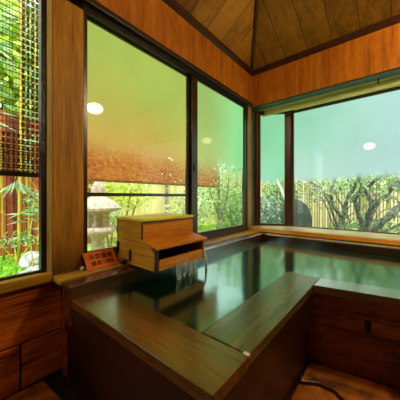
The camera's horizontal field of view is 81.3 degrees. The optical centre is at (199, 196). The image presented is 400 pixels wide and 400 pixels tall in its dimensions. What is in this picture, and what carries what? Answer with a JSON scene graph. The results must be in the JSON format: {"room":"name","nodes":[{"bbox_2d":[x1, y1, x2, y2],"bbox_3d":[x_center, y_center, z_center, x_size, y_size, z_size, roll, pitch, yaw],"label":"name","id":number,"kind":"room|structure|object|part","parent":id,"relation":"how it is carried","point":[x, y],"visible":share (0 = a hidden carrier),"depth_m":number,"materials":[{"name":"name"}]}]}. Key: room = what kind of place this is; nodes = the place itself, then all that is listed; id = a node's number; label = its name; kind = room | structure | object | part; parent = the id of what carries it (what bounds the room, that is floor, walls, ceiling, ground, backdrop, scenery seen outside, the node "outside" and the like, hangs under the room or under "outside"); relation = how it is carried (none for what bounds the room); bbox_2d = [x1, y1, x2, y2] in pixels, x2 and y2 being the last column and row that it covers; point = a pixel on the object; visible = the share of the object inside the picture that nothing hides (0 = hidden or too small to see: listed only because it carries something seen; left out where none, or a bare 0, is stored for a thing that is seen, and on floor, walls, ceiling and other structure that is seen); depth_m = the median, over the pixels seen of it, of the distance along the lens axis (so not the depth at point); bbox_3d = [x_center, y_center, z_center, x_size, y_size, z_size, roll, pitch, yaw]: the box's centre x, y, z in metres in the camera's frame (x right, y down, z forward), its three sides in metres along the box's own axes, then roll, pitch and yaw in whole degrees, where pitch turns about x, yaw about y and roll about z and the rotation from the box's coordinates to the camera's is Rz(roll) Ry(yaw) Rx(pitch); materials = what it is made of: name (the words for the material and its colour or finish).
{"room":"spa","nodes":[
{"label":"spa","id":0,"kind":"room"},
{"bbox_2d":[0,286,61,387],"bbox_3d":[-0.974,0.800,1.401,0.048,0.600,5.300,0,0,40],"label":"wall","id":1,"kind":"structure","parent":0,"point":[19,344],"depth_m":1.34,"materials":[{"name":"brown wood"}]},
{"bbox_2d":[0,345,19,399],"bbox_3d":[-1.831,0.954,0.327,0.016,0.252,2.552,0,0,40],"label":"panel","id":2,"kind":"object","parent":1,"relation":"attached to","point":[9,358],"depth_m":1.27,"materials":[{"name":"brown wood"}]},
{"bbox_2d":[0,0,46,280],"bbox_3d":[-1.383,-0.396,0.870,0.042,1.688,1.400,0,0,40],"label":"window","id":3,"kind":"structure","parent":1,"relation":"in","point":[42,3],"depth_m":1.38,"materials":[{"name":"black metal"}]},
{"bbox_2d":[0,272,51,293],"bbox_3d":[-1.784,0.475,0.385,0.110,0.054,2.700,0,0,40],"label":"sill","id":4,"kind":"structure","parent":1,"relation":"on","point":[9,285],"depth_m":1.28,"materials":[{"name":"brown wood"}]},
{"bbox_2d":[0,281,60,350],"bbox_3d":[-1.762,0.661,0.409,0.016,0.313,2.765,0,0,40],"label":"panel","id":5,"kind":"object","parent":1,"relation":"attached to","point":[31,312],"depth_m":1.33,"materials":[{"name":"brown wood"}]},
{"bbox_2d":[1,368,61,399],"bbox_3d":[-1.754,1.089,0.412,0.024,0.022,2.780,0,0,40],"label":"baseboard","id":6,"kind":"structure","parent":1,"relation":"attached to","point":[59,371],"depth_m":1.38,"materials":[{"name":"black wood"}]},
{"bbox_2d":[21,328,61,387],"bbox_3d":[-0.937,0.954,1.398,0.013,0.252,0.218,0,0,40],"label":"panel","id":7,"kind":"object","parent":1,"relation":"attached to","point":[41,356],"depth_m":1.38,"materials":[{"name":"brown wood"}]},
{"bbox_2d":[47,0,51,271],"bbox_3d":[-0.932,-0.420,1.424,0.082,1.780,0.027,0,0,40],"label":"trim","id":8,"kind":"structure","parent":1,"relation":"attached to","point":[49,2],"depth_m":1.40,"materials":[{"name":"brown wood"}]},
{"bbox_2d":[52,230,258,285],"bbox_3d":[-0.069,0.486,2.340,0.230,0.032,2.500,0,0,40],"label":"sill","id":9,"kind":"structure","parent":1,"relation":"on","point":[59,278],"depth_m":1.49,"materials":[{"name":"brown wood"}]},
{"bbox_2d":[52,0,83,274],"bbox_3d":[-0.862,-0.420,1.502,0.090,1.780,0.183,0,0,40],"label":"post","id":10,"kind":"object","parent":9,"relation":"on","point":[67,17],"visible":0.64,"depth_m":1.46,"materials":[{"name":"brown wood"}]},
{"bbox_2d":[82,248,118,270],"bbox_3d":[-0.682,0.418,1.586,0.128,0.099,0.213,0,0,40],"label":"notice sign","id":11,"kind":"object","parent":9,"relation":"on","point":[94,260],"visible":1,"depth_m":1.56,"materials":[{"name":"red wood"}]},
{"bbox_2d":[119,258,126,264],"bbox_3d":[-0.530,0.452,1.624,0.075,0.035,0.051,0,0,40],"label":"wooden cup","id":12,"kind":"object","parent":9,"relation":"on","point":[123,261],"visible":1,"depth_m":1.61,"materials":[{"name":"brown wood"}]},
{"bbox_2d":[116,213,206,272],"bbox_3d":[-0.286,0.306,1.762,0.480,0.324,0.499,0,0,40],"label":"box","id":13,"kind":"object","parent":9,"relation":"on","point":[158,242],"visible":0.98,"depth_m":1.63,"materials":[{"name":"brown wood"}]},
{"bbox_3d":[-0.337,0.153,1.803,0.350,0.018,0.485,0,0,40],"label":"lid","id":14,"kind":"part","parent":13,"relation":"part of","materials":[{"name":"wood"}]},
{"bbox_3d":[-0.158,0.306,1.657,0.150,0.043,0.495,0,0,40],"label":"step lid","id":15,"kind":"part","parent":13,"relation":"part of","materials":[{"name":"brown wood"}]},
{"bbox_2d":[204,250,206,268],"bbox_3d":[0.029,0.482,1.815,0.060,0.146,0.018,0,0,25],"label":"trickle","id":16,"kind":"object","parent":13,"relation":"attached to","point":[204,250],"visible":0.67,"depth_m":1.80,"materials":[{"name":"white liquid"}]},
{"bbox_2d":[248,106,250,229],"bbox_3d":[0.674,-0.420,3.345,0.080,1.780,0.125,0,0,40],"label":"post","id":17,"kind":"object","parent":9,"relation":"on","point":[249,108],"visible":0.19,"depth_m":3.32,"materials":[{"name":"brown wood"}]},
{"bbox_2d":[84,10,247,267],"bbox_3d":[-0.077,-0.385,2.429,0.084,1.710,2.246,0,0,40],"label":"window","id":18,"kind":"structure","parent":1,"relation":"in","point":[137,105],"depth_m":2.08,"materials":[{"name":"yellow glass"}]},
{"bbox_3d":[-0.462,-0.422,1.988,0.001,1.595,0.995,0,0,40],"label":"pane","id":19,"kind":"part","parent":18,"relation":"part of","materials":[{"name":"clear glass"}]},
{"bbox_3d":[-0.446,-0.404,2.007,0.028,1.663,1.094,0,0,40],"label":"sash","id":20,"kind":"part","parent":18,"relation":"part of","materials":[{"name":"glass"}]},
{"bbox_3d":[0.272,-0.404,2.814,0.028,1.663,1.135,0,0,40],"label":"sash","id":21,"kind":"part","parent":18,"relation":"part of","materials":[{"name":"clear glass"}]},
{"bbox_3d":[0.276,-0.422,2.820,0.001,1.595,0.970,0,0,40],"label":"pane","id":22,"kind":"part","parent":18,"relation":"part of","materials":[{"name":"glass"}]},
{"bbox_2d":[45,373,82,399],"bbox_3d":[0.415,1.140,0.200,3.720,0.080,5.360,0,0,40],"label":"floor","id":23,"kind":"structure","parent":0,"point":[59,384],"depth_m":1.34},
{"bbox_2d":[5,381,60,399],"bbox_3d":[-0.561,1.084,0.881,1.176,0.032,0.375,0,0,35],"label":"flagstone","id":24,"kind":"object","parent":23,"relation":"on","point":[41,390],"visible":1,"depth_m":1.26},
{"bbox_2d":[62,232,399,399],"bbox_3d":[1.256,0.790,1.216,3.574,0.620,2.458,0,0,40],"label":"bathtub","id":25,"kind":"object","parent":23,"relation":"on","point":[115,346],"visible":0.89,"depth_m":1.19,"materials":[{"name":"brown wood"}]},
{"bbox_3d":[-0.826,0.801,1.451,0.079,0.598,0.035,0,0,40],"label":"post","id":26,"kind":"part","parent":25,"relation":"part of","materials":[{"name":"brown wood"}]},
{"bbox_2d":[110,240,399,332],"bbox_3d":[1.400,0.609,1.174,3.300,0.103,2.142,0,0,40],"label":"water","id":27,"kind":"object","parent":25,"relation":"in","point":[200,298],"visible":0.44,"depth_m":1.63,"materials":[{"name":"green liquid"}]},
{"bbox_3d":[0.697,0.651,1.459,0.024,0.108,0.022,0,0,40],"label":"corner post","id":28,"kind":"part","parent":25,"relation":"part of","materials":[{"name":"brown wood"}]},
{"bbox_2d":[291,384,338,399],"bbox_3d":[0.589,1.083,1.137,0.293,0.034,0.380,0,0,40],"label":"flagstone","id":29,"kind":"object","parent":23,"relation":"on","point":[302,392],"visible":1,"depth_m":1.26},
{"bbox_2d":[301,362,399,399],"bbox_3d":[0.833,1.083,1.285,0.479,0.034,0.356,0,0,40],"label":"flagstone","id":30,"kind":"object","parent":23,"relation":"on","point":[348,386],"visible":0.78,"depth_m":1.32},
{"bbox_2d":[96,0,251,102],"bbox_3d":[-0.945,-1.545,1.325,0.030,0.470,5.220,0,0,40],"label":"wall","id":31,"kind":"structure","parent":0,"point":[155,18],"depth_m":2.23,"materials":[{"name":"orange wood"}]},
{"bbox_2d":[80,0,252,106],"bbox_3d":[-0.088,-1.305,2.368,0.086,0.040,2.518,0,0,40],"label":"rail","id":32,"kind":"object","parent":31,"relation":"attached to","point":[94,4],"visible":0.57,"depth_m":1.97,"materials":[{"name":"brown wood"}]},
{"bbox_2d":[68,0,247,108],"bbox_3d":[-0.590,-1.260,1.820,0.080,0.050,3.834,0,0,40],"label":"track","id":33,"kind":"object","parent":32,"relation":"attached to","point":[91,13],"visible":0.67,"depth_m":1.93,"materials":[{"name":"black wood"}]},
{"bbox_2d":[162,0,252,75],"bbox_3d":[-0.920,-1.752,1.304,0.035,0.075,5.220,0,0,40],"label":"trim","id":34,"kind":"structure","parent":31,"relation":"attached to","point":[172,4],"depth_m":2.46,"materials":[{"name":"brown wood"}]},
{"bbox_2d":[251,0,258,70],"bbox_3d":[0.463,-2.381,1.570,0.040,1.266,3.521,0,0,9],"label":"trim","id":35,"kind":"structure","parent":31,"relation":"attached to","point":[256,1],"depth_m":2.75,"materials":[{"name":"brown wood"}]},
{"bbox_2d":[175,0,399,69],"bbox_3d":[0.430,-2.399,0.148,3.630,1.278,5.300,0,0,40],"label":"ceiling","id":36,"kind":"structure","parent":0,"point":[285,28],"depth_m":2.52,"materials":[{"name":"brown wood"}]},
{"bbox_2d":[251,23,399,107],"bbox_3d":[2.086,-1.532,2.212,3.620,0.495,0.030,0,0,40],"label":"wall","id":37,"kind":"structure","parent":0,"point":[376,52],"depth_m":2.66,"materials":[{"name":"orange wood"}]},
{"bbox_2d":[251,68,399,111],"bbox_3d":[2.125,-1.282,2.290,3.660,0.020,0.140,0,0,40],"label":"trim","id":38,"kind":"structure","parent":37,"relation":"attached to","point":[394,72],"depth_m":2.75,"materials":[{"name":"wood"}]},
{"bbox_2d":[253,14,399,75],"bbox_3d":[2.092,-1.752,2.165,3.550,0.075,0.035,0,0,40],"label":"trim","id":39,"kind":"structure","parent":37,"relation":"attached to","point":[393,20],"depth_m":2.64,"materials":[{"name":"brown wood"}]},
{"bbox_2d":[263,232,399,246],"bbox_3d":[2.084,0.790,2.194,3.600,0.620,0.060,0,0,40],"label":"wall","id":40,"kind":"structure","parent":0,"point":[263,232],"depth_m":2.63,"materials":[{"name":"brown wood"}]},
{"bbox_2d":[251,110,290,225],"bbox_3d":[1.007,-0.410,3.411,0.637,1.780,0.175,0,0,12],"label":"window","id":41,"kind":"structure","parent":40,"relation":"in","point":[272,132],"depth_m":3.43,"materials":[{"name":"green glass"}]},
{"bbox_3d":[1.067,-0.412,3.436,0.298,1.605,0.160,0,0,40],"label":"pane","id":42,"kind":"part","parent":41,"relation":"part of","materials":[{"name":"green glass"}]},
{"bbox_2d":[249,227,399,245],"bbox_3d":[2.223,0.450,2.360,3.600,0.049,0.528,0,0,40],"label":"sill","id":43,"kind":"structure","parent":40,"relation":"on","point":[319,235],"depth_m":2.63,"materials":[{"name":"brown wood"}]},
{"bbox_2d":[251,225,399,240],"bbox_3d":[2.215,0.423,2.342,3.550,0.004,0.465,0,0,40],"label":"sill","id":44,"kind":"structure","parent":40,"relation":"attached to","point":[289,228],"depth_m":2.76,"materials":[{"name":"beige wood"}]},
{"bbox_2d":[291,86,399,234],"bbox_3d":[2.354,-0.422,2.519,2.682,1.695,0.055,0,0,40],"label":"window","id":45,"kind":"structure","parent":40,"relation":"in","point":[355,136],"depth_m":2.94,"materials":[{"name":"clear glass"}]},
{"bbox_3d":[2.358,-0.398,2.525,2.605,1.615,0.001,0,0,40],"label":"pane","id":46,"kind":"part","parent":45,"relation":"part of","materials":[{"name":"glass"}]},
{"bbox_3d":[3.570,-0.437,1.524,0.460,1.725,0.080,0,0,40],"label":"wall","id":47,"kind":"structure","parent":0,"visible":0},
{"bbox_2d":[256,75,399,111],"bbox_3d":[2.325,-1.286,2.482,3.600,0.028,0.410,0,0,40],"label":"soffit","id":48,"kind":"structure","parent":47,"relation":"attached to","point":[396,76],"depth_m":2.86,"materials":[{"name":"brown wood"}]},
{"bbox_3d":[1.998,-1.050,-0.760,0.060,4.300,5.800,0,0,40],"label":"wall","id":49,"kind":"structure","parent":0,"visible":0},
{"bbox_2d":[262,77,399,116],"bbox_3d":[2.274,-1.232,2.343,3.500,0.080,0.012,0,0,40],"label":"trim","id":50,"kind":"structure","parent":49,"relation":"attached to","point":[395,81],"depth_m":2.84,"materials":[{"name":"brown wood"}]},
{"label":"outside","id":51,"kind":"structure","parent":0,"visible":0},
{"bbox_2d":[0,223,230,276],"bbox_3d":[-2.791,1.075,6.248,8.920,0.250,18.000,0,0,40],"label":"ground","id":52,"kind":"structure","parent":51,"point":[210,226],"depth_m":4.76,"materials":[{"name":"green plant"}]},
{"bbox_2d":[0,6,16,258],"bbox_3d":[-2.859,-1.023,3.437,0.360,3.946,0.304,0,0,40],"label":"bamboo","id":53,"kind":"object","parent":52,"relation":"on","point":[5,21],"visible":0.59,"depth_m":3.51,"materials":[{"name":"green plant"}]},
{"bbox_2d":[0,9,17,128],"bbox_3d":[-2.688,-1.023,3.225,0.408,3.946,0.315,0,0,40],"label":"bamboo","id":54,"kind":"object","parent":52,"relation":"on","point":[5,42],"visible":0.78,"depth_m":3.26,"materials":[{"name":"green plant"}]},
{"bbox_2d":[0,255,24,276],"bbox_3d":[-2.292,0.915,2.566,2.246,0.070,1.674,0,0,40],"label":"grass","id":55,"kind":"structure","parent":52,"relation":"on","point":[8,261],"depth_m":3.07,"materials":[{"name":"green plant"}]},
{"bbox_2d":[0,0,38,115],"bbox_3d":[-4.352,-1.772,4.164,1.993,5.496,3.471,0,0,40],"label":"tree","id":56,"kind":"object","parent":52,"relation":"on","point":[14,80],"visible":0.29,"depth_m":4.45,"materials":[{"name":"green plant"}]},
{"bbox_2d":[0,163,38,267],"bbox_3d":[-1.948,0.274,2.688,0.214,1.354,0.623,0,0,40],"label":"leafy sprig","id":57,"kind":"object","parent":52,"relation":"on","point":[17,184],"visible":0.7,"depth_m":2.64,"materials":[{"name":"green plant"}]},
{"bbox_3d":[-1.974,0.274,2.647,0.029,1.354,0.210,0,0,32],"label":"stem","id":58,"kind":"part","parent":57,"relation":"part of","materials":[{"name":"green plant"}]},
{"bbox_2d":[0,230,38,265],"bbox_3d":[-2.485,0.713,3.228,0.604,0.526,0.660,0,0,40],"label":"shrub","id":59,"kind":"object","parent":52,"relation":"on","point":[14,245],"visible":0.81,"depth_m":3.19,"materials":[{"name":"green plant"}]},
{"bbox_2d":[0,0,38,104],"bbox_3d":[-3.623,-1.818,5.534,1.814,5.585,2.405,0,0,43],"label":"tree","id":60,"kind":"object","parent":52,"relation":"on","point":[14,19],"visible":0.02,"depth_m":4.85,"materials":[{"name":"green plant"}]},
{"bbox_2d":[17,0,38,259],"bbox_3d":[-2.418,-1.023,3.341,0.377,3.946,0.310,0,0,40],"label":"bamboo","id":61,"kind":"object","parent":52,"relation":"on","point":[20,92],"visible":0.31,"depth_m":3.36,"materials":[{"name":"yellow plant"}]},
{"bbox_2d":[18,0,38,250],"bbox_3d":[-2.361,-1.023,3.313,0.376,3.946,0.344,0,0,40],"label":"bamboo","id":62,"kind":"object","parent":52,"relation":"on","point":[19,3],"visible":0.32,"depth_m":3.34,"materials":[{"name":"green plant"}]},
{"bbox_2d":[18,251,38,268],"bbox_3d":[-2.128,0.828,2.991,0.318,0.252,0.315,0,0,40],"label":"rock","id":63,"kind":"object","parent":52,"relation":"on","point":[25,261],"visible":0.46,"depth_m":2.89,"materials":[{"name":"white stone"}]},
{"bbox_2d":[18,265,38,273],"bbox_3d":[-1.921,0.911,2.696,0.346,0.197,0.336,0,0,40],"label":"rock","id":64,"kind":"object","parent":52,"relation":"on","point":[35,267],"visible":0.27,"depth_m":2.67,"materials":[{"name":"white stone"}]},
{"bbox_2d":[26,14,38,252],"bbox_3d":[-2.438,-1.023,3.602,0.391,3.946,0.390,0,0,40],"label":"bamboo","id":65,"kind":"object","parent":52,"relation":"on","point":[30,205],"visible":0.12,"depth_m":3.62,"materials":[{"name":"green plant"}]},
{"bbox_2d":[36,215,38,250],"bbox_3d":[-2.262,-1.023,3.652,0.407,3.946,0.416,0,0,40],"label":"bamboo","id":66,"kind":"object","parent":52,"relation":"on","point":[38,215],"visible":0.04,"depth_m":3.62,"materials":[{"name":"green plant"}]},
{"bbox_2d":[0,110,94,255],"bbox_3d":[-3.758,-0.255,3.045,0.147,2.410,4.847,0,0,40],"label":"fence","id":67,"kind":"object","parent":52,"relation":"on","point":[10,202],"visible":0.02,"depth_m":3.88,"materials":[{"name":"brown wood"}]},
{"bbox_2d":[87,181,120,249],"bbox_3d":[-1.390,0.360,3.185,0.600,1.180,0.600,0,0,40],"label":"stone lantern","id":68,"kind":"object","parent":52,"relation":"on","point":[99,208],"visible":0.6,"depth_m":3.09,"materials":[{"name":"stone"}]},
{"bbox_2d":[106,210,124,246],"bbox_3d":[-1.560,0.550,4.068,0.510,0.846,0.527,0,0,14],"label":"shrub","id":69,"kind":"object","parent":52,"relation":"on","point":[113,215],"visible":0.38,"depth_m":4.03,"materials":[{"name":"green plant"}]},
{"bbox_2d":[87,177,158,231],"bbox_3d":[-1.586,0.279,4.681,1.072,1.403,1.581,0,0,40],"label":"shrub","id":70,"kind":"object","parent":52,"relation":"on","point":[119,199],"visible":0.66,"depth_m":4.62,"materials":[{"name":"green plant"}]},
{"bbox_2d":[96,153,213,236],"bbox_3d":[-0.955,-0.105,6.862,0.147,2.110,4.700,0,0,40],"label":"bamboo fence","id":71,"kind":"object","parent":52,"relation":"on","point":[158,204],"visible":0.25,"depth_m":6.60,"materials":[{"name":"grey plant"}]},
{"bbox_3d":[-0.967,-0.105,6.807,0.095,2.110,0.095,0,0,40],"label":"post","id":72,"kind":"part","parent":71,"relation":"part of","materials":[{"name":"yellow plant"}]},
{"bbox_2d":[164,187,213,227],"bbox_3d":[-0.246,0.356,6.734,1.085,1.356,1.861,0,0,40],"label":"shrub","id":73,"kind":"object","parent":52,"relation":"on","point":[172,197],"visible":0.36,"depth_m":6.64,"materials":[{"name":"green plant"}]},
{"bbox_2d":[176,186,220,220],"bbox_3d":[-0.037,0.217,5.654,1.397,1.471,1.103,0,0,-4],"label":"tree","id":74,"kind":"object","parent":52,"relation":"on","point":[199,188],"visible":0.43,"depth_m":5.63,"materials":[{"name":"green plant"}]},
{"bbox_2d":[198,172,241,228],"bbox_3d":[0.411,-0.196,6.058,1.700,2.301,1.670,0,0,2],"label":"tree","id":75,"kind":"object","parent":52,"relation":"on","point":[217,210],"visible":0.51,"depth_m":6.07,"materials":[{"name":"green plant"}]},
{"bbox_2d":[210,179,241,225],"bbox_3d":[1.036,0.235,7.324,1.695,1.613,1.341,0,0,40],"label":"shrub","id":76,"kind":"object","parent":52,"relation":"on","point":[234,195],"visible":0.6,"depth_m":7.21,"materials":[{"name":"green plant"}]},
{"bbox_2d":[239,192,266,219],"bbox_3d":[1.496,0.329,6.442,0.807,1.302,0.958,0,0,40],"label":"shrub","id":77,"kind":"object","parent":52,"relation":"on","point":[263,192],"visible":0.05,"depth_m":6.45,"materials":[{"name":"green plant"}]},
{"bbox_2d":[261,193,282,222],"bbox_3d":[1.495,0.464,5.133,0.977,1.134,0.672,0,0,40],"label":"shrub","id":78,"kind":"object","parent":52,"relation":"on","point":[269,209],"visible":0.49,"depth_m":5.01,"materials":[{"name":"green plant"}]},
{"bbox_2d":[261,181,302,215],"bbox_3d":[1.948,0.258,5.574,1.031,1.436,0.707,0,0,40],"label":"shrub","id":79,"kind":"object","parent":52,"relation":"on","point":[277,191],"visible":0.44,"depth_m":5.51,"materials":[{"name":"green plant"}]},
{"bbox_2d":[214,174,399,232],"bbox_3d":[4.163,-0.005,5.613,9.600,1.910,0.147,0,0,40],"label":"fence","id":80,"kind":"object","parent":52,"relation":"on","point":[318,220],"visible":0.11,"depth_m":6.29,"materials":[{"name":"grey plant"}]},
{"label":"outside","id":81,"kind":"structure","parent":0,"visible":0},
{"bbox_3d":[7.198,1.076,4.160,9.080,0.248,8.380,0,0,40],"label":"ground","id":82,"kind":"structure","parent":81,"visible":0},
{"bbox_2d":[261,181,313,201],"bbox_3d":[1.741,-0.022,5.253,1.089,1.964,1.174,0,0,-8],"label":"tree","id":83,"kind":"object","parent":82,"relation":"on","point":[280,187],"visible":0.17,"depth_m":5.13,"materials":[{"name":"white plant"}]},
{"bbox_2d":[281,199,311,226],"bbox_3d":[1.916,0.601,4.603,0.572,1.117,0.550,0,0,40],"label":"boulder","id":84,"kind":"object","parent":82,"relation":"on","point":[303,217],"visible":0.32,"depth_m":4.38,"materials":[{"name":"grey stone"}]},
{"bbox_2d":[295,179,348,228],"bbox_3d":[2.432,0.026,4.978,1.053,1.861,1.461,0,0,-27],"label":"gnarled tree","id":85,"kind":"object","parent":82,"relation":"on","point":[309,182],"visible":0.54,"depth_m":4.65,"materials":[{"name":"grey plant"}]},
{"bbox_2d":[299,176,387,228],"bbox_3d":[2.567,-0.112,4.331,1.561,2.147,1.142,0,0,40],"label":"gnarled tree","id":86,"kind":"object","parent":82,"relation":"on","point":[342,216],"visible":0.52,"depth_m":4.33,"materials":[{"name":"grey plant"}]},
{"bbox_2d":[303,175,397,227],"bbox_3d":[3.504,0.138,5.148,2.274,1.686,1.134,0,0,40],"label":"canopy","id":87,"kind":"object","parent":82,"relation":"on","point":[373,177],"visible":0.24,"depth_m":5.14,"materials":[{"name":"green plant"}]},
{"bbox_2d":[325,175,399,230],"bbox_3d":[3.185,-0.070,4.202,1.767,2.046,1.191,0,0,40],"label":"gnarled tree","id":88,"kind":"object","parent":82,"relation":"on","point":[363,190],"visible":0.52,"depth_m":4.16,"materials":[{"name":"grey plant"}]},
{"bbox_2d":[326,218,399,232],"bbox_3d":[3.272,0.682,4.438,1.535,0.623,0.660,0,0,40],"label":"shrub","id":89,"kind":"object","parent":82,"relation":"on","point":[389,223],"visible":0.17,"depth_m":4.49,"materials":[{"name":"green plant"}]},
{"bbox_2d":[335,176,399,232],"bbox_3d":[3.061,0.287,3.514,1.658,1.378,0.908,0,0,21],"label":"gnarled tree","id":90,"kind":"object","parent":82,"relation":"on","point":[394,210],"visible":0.76,"depth_m":3.59,"materials":[{"name":"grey plant"}]},
{"bbox_2d":[347,176,399,230],"bbox_3d":[3.247,-0.038,3.757,1.416,1.982,1.229,0,0,-23],"label":"gnarled tree","id":91,"kind":"object","parent":82,"relation":"on","point":[390,189],"visible":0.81,"depth_m":3.81,"materials":[{"name":"grey plant"}]},
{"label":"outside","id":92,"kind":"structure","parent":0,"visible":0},
{"bbox_2d":[0,0,38,177],"bbox_3d":[-1.580,-0.875,1.043,0.058,1.487,1.579,0,0,40],"label":"blind","id":93,"kind":"object","parent":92,"point":[24,173],"visible":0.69,"depth_m":1.54,"materials":[{"name":"black wood"}]},
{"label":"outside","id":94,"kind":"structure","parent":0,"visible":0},
{"bbox_2d":[87,149,217,187],"bbox_3d":[-0.377,-0.766,2.480,0.018,1.275,1.920,0,0,40],"label":"blind","id":95,"kind":"object","parent":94,"point":[122,177],"visible":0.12,"depth_m":2.20,"materials":[{"name":"brown wicker"}]}
]}

